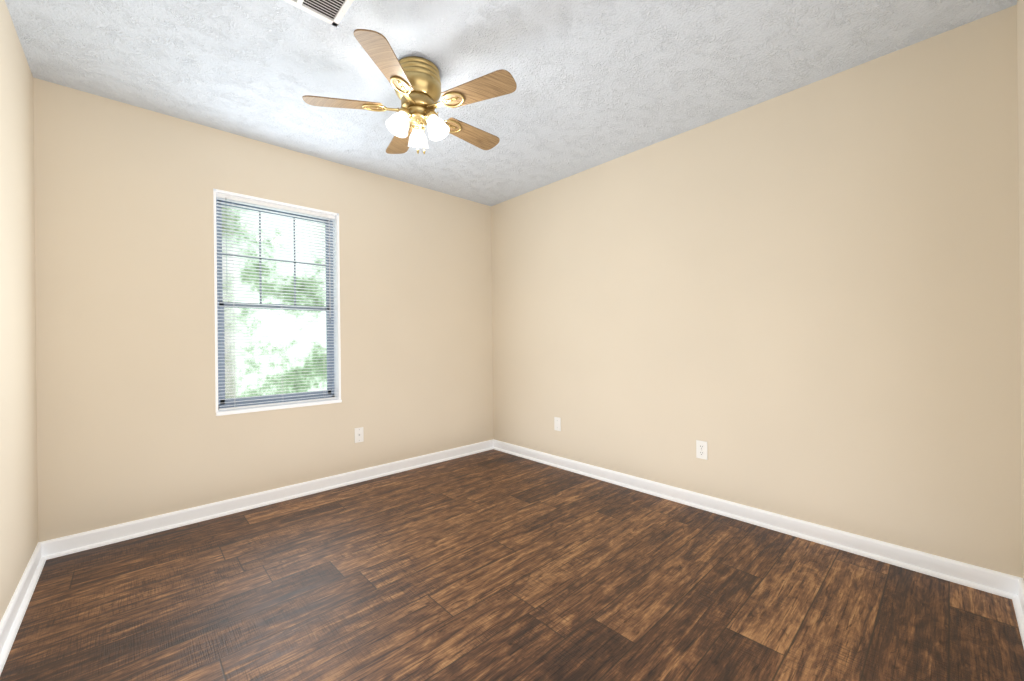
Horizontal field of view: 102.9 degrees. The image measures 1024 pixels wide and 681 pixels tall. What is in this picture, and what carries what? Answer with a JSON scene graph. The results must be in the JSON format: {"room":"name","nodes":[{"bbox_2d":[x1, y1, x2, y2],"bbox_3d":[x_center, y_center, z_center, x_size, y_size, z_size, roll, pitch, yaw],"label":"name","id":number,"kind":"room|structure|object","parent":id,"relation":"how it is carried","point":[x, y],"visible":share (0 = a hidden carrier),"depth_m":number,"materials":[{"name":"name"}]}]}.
{"room":"empty bedroom","nodes":[
{"label":"empty bedroom","id":0,"kind":"room"},
{"bbox_2d":[0,0,37,621],"bbox_3d":[-1.319,-0.122,0.791,0.140,2.440,3.626,-1,0,-43],"label":"wall","id":1,"kind":"structure","parent":0,"point":[18,395],"depth_m":1.71,"materials":[{"name":"paint"}]},
{"bbox_2d":[0,542,45,674],"bbox_3d":[-1.245,1.053,0.849,0.030,0.088,3.346,-1,0,-43],"label":"baseboard","id":2,"kind":"structure","parent":1,"relation":"attached to","point":[10,623],"depth_m":1.64,"materials":[{"name":"white wood"}]},
{"bbox_2d":[33,77,493,541],"bbox_3d":[-1.351,-0.122,3.143,3.020,2.440,0.140,-1,0,-43],"label":"wall","id":3,"kind":"structure","parent":0,"point":[129,429],"depth_m":2.49,"materials":[{"name":"paint"}]},
{"bbox_2d":[39,440,492,559],"bbox_3d":[-1.281,1.054,3.081,3.020,0.088,0.030,-1,0,-43],"label":"baseboard","id":4,"kind":"structure","parent":3,"relation":"attached to","point":[53,548],"depth_m":2.61,"materials":[{"name":"white wood"}]},
{"bbox_2d":[216,199,334,409],"bbox_3d":[-1.662,-0.248,2.910,0.747,1.394,0.055,-1,0,-43],"label":"window","id":5,"kind":"structure","parent":3,"relation":"in","point":[329,337],"depth_m":2.87,"materials":[{"name":"white plastic"}]},
{"bbox_2d":[213,188,341,415],"bbox_3d":[-1.613,-0.244,2.858,0.775,1.430,0.113,-1,0,-43],"label":"window frame","id":6,"kind":"structure","parent":3,"relation":"in","point":[337,353],"depth_m":2.92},
{"bbox_2d":[216,193,336,410],"bbox_3d":[-1.611,-0.250,2.856,0.739,1.389,0.036,-1,0,-43],"label":"window blinds","id":7,"kind":"object","parent":6,"relation":"attached to","point":[223,197],"depth_m":2.83,"materials":[{"name":"white plastic"}]},
{"bbox_2d":[355,427,363,442],"bbox_3d":[-1.190,0.737,3.179,0.070,0.115,0.015,-1,0,-43],"label":"outlet","id":8,"kind":"object","parent":3,"relation":"attached to","point":[359,434],"visible":1,"depth_m":3.18,"materials":[{"name":"white plastic"}]},
{"bbox_2d":[5,0,1016,205],"bbox_3d":[-0.176,-1.404,1.868,3.300,0.100,3.626,-1,0,-43],"label":"ceiling","id":9,"kind":"structure","parent":0,"point":[598,82],"depth_m":1.98,"materials":[{"name":"white paint"}]},
{"bbox_2d":[284,0,353,26],"bbox_3d":[-0.793,-1.343,1.565,0.310,0.008,0.210,-1,0,-43],"label":"ceiling vent","id":10,"kind":"object","parent":9,"relation":"in","point":[328,9],"visible":1,"depth_m":1.65,"materials":[{"name":"silver metal"}]},
{"bbox_2d":[302,29,516,153],"bbox_3d":[-0.450,-1.137,2.071,0.997,0.428,1.027,-1,0,-43],"label":"fan","id":11,"kind":"object","parent":9,"relation":"hanging from","point":[415,80],"visible":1,"depth_m":1.96,"materials":[{"name":"brown wood"}]},
{"bbox_2d":[0,449,1023,680],"bbox_3d":[-0.150,1.136,1.868,3.300,0.100,3.626,-1,0,-43],"label":"floor","id":12,"kind":"structure","parent":0,"point":[490,565],"depth_m":1.70,"materials":[{"name":"brown wood"}]},
{"bbox_2d":[491,5,1022,577],"bbox_3d":[0.993,-0.146,2.945,0.140,2.440,3.626,-1,0,-43],"label":"wall","id":13,"kind":"structure","parent":0,"point":[816,285],"depth_m":2.19,"materials":[{"name":"paint"}]},
{"bbox_2d":[554,417,560,430],"bbox_3d":[0.390,0.715,3.494,0.007,0.115,0.070,-1,0,-43],"label":"outlet","id":14,"kind":"object","parent":13,"relation":"attached to","point":[557,421],"visible":1,"depth_m":3.49,"materials":[{"name":"white plastic"}]},
{"bbox_2d":[696,440,707,459],"bbox_3d":[1.213,0.699,2.609,0.009,0.115,0.070,-1,0,-43],"label":"outlet","id":15,"kind":"object","parent":13,"relation":"attached to","point":[701,446],"visible":1,"depth_m":2.61,"materials":[{"name":"white plastic"}]},
{"bbox_2d":[493,439,1020,598],"bbox_3d":[0.943,1.030,2.887,0.030,0.088,3.346,-1,0,-43],"label":"baseboard","id":16,"kind":"structure","parent":13,"relation":"attached to","point":[976,577],"depth_m":2.19,"materials":[{"name":"white wood"}]},
{"bbox_2d":[1017,0,1023,580],"bbox_3d":[1.025,-0.147,0.593,3.020,2.440,0.140,-1,0,-43],"label":"wall","id":17,"kind":"structure","parent":0,"point":[1020,3],"depth_m":1.62,"materials":[{"name":"paint"}]},
{"bbox_2d":[1012,578,1023,647],"bbox_3d":[0.979,1.030,0.655,3.020,0.088,0.030,-1,0,-43],"label":"baseboard","id":18,"kind":"structure","parent":17,"relation":"attached to","point":[1018,600],"depth_m":1.59,"materials":[{"name":"white wood"}]},
{"label":"outside","id":19,"kind":"structure","parent":0,"visible":0},
{"bbox_2d":[222,205,326,398],"bbox_3d":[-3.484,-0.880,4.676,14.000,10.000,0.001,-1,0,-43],"label":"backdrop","id":20,"kind":"structure","parent":19,"point":[302,344],"depth_m":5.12,"materials":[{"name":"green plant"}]}
]}

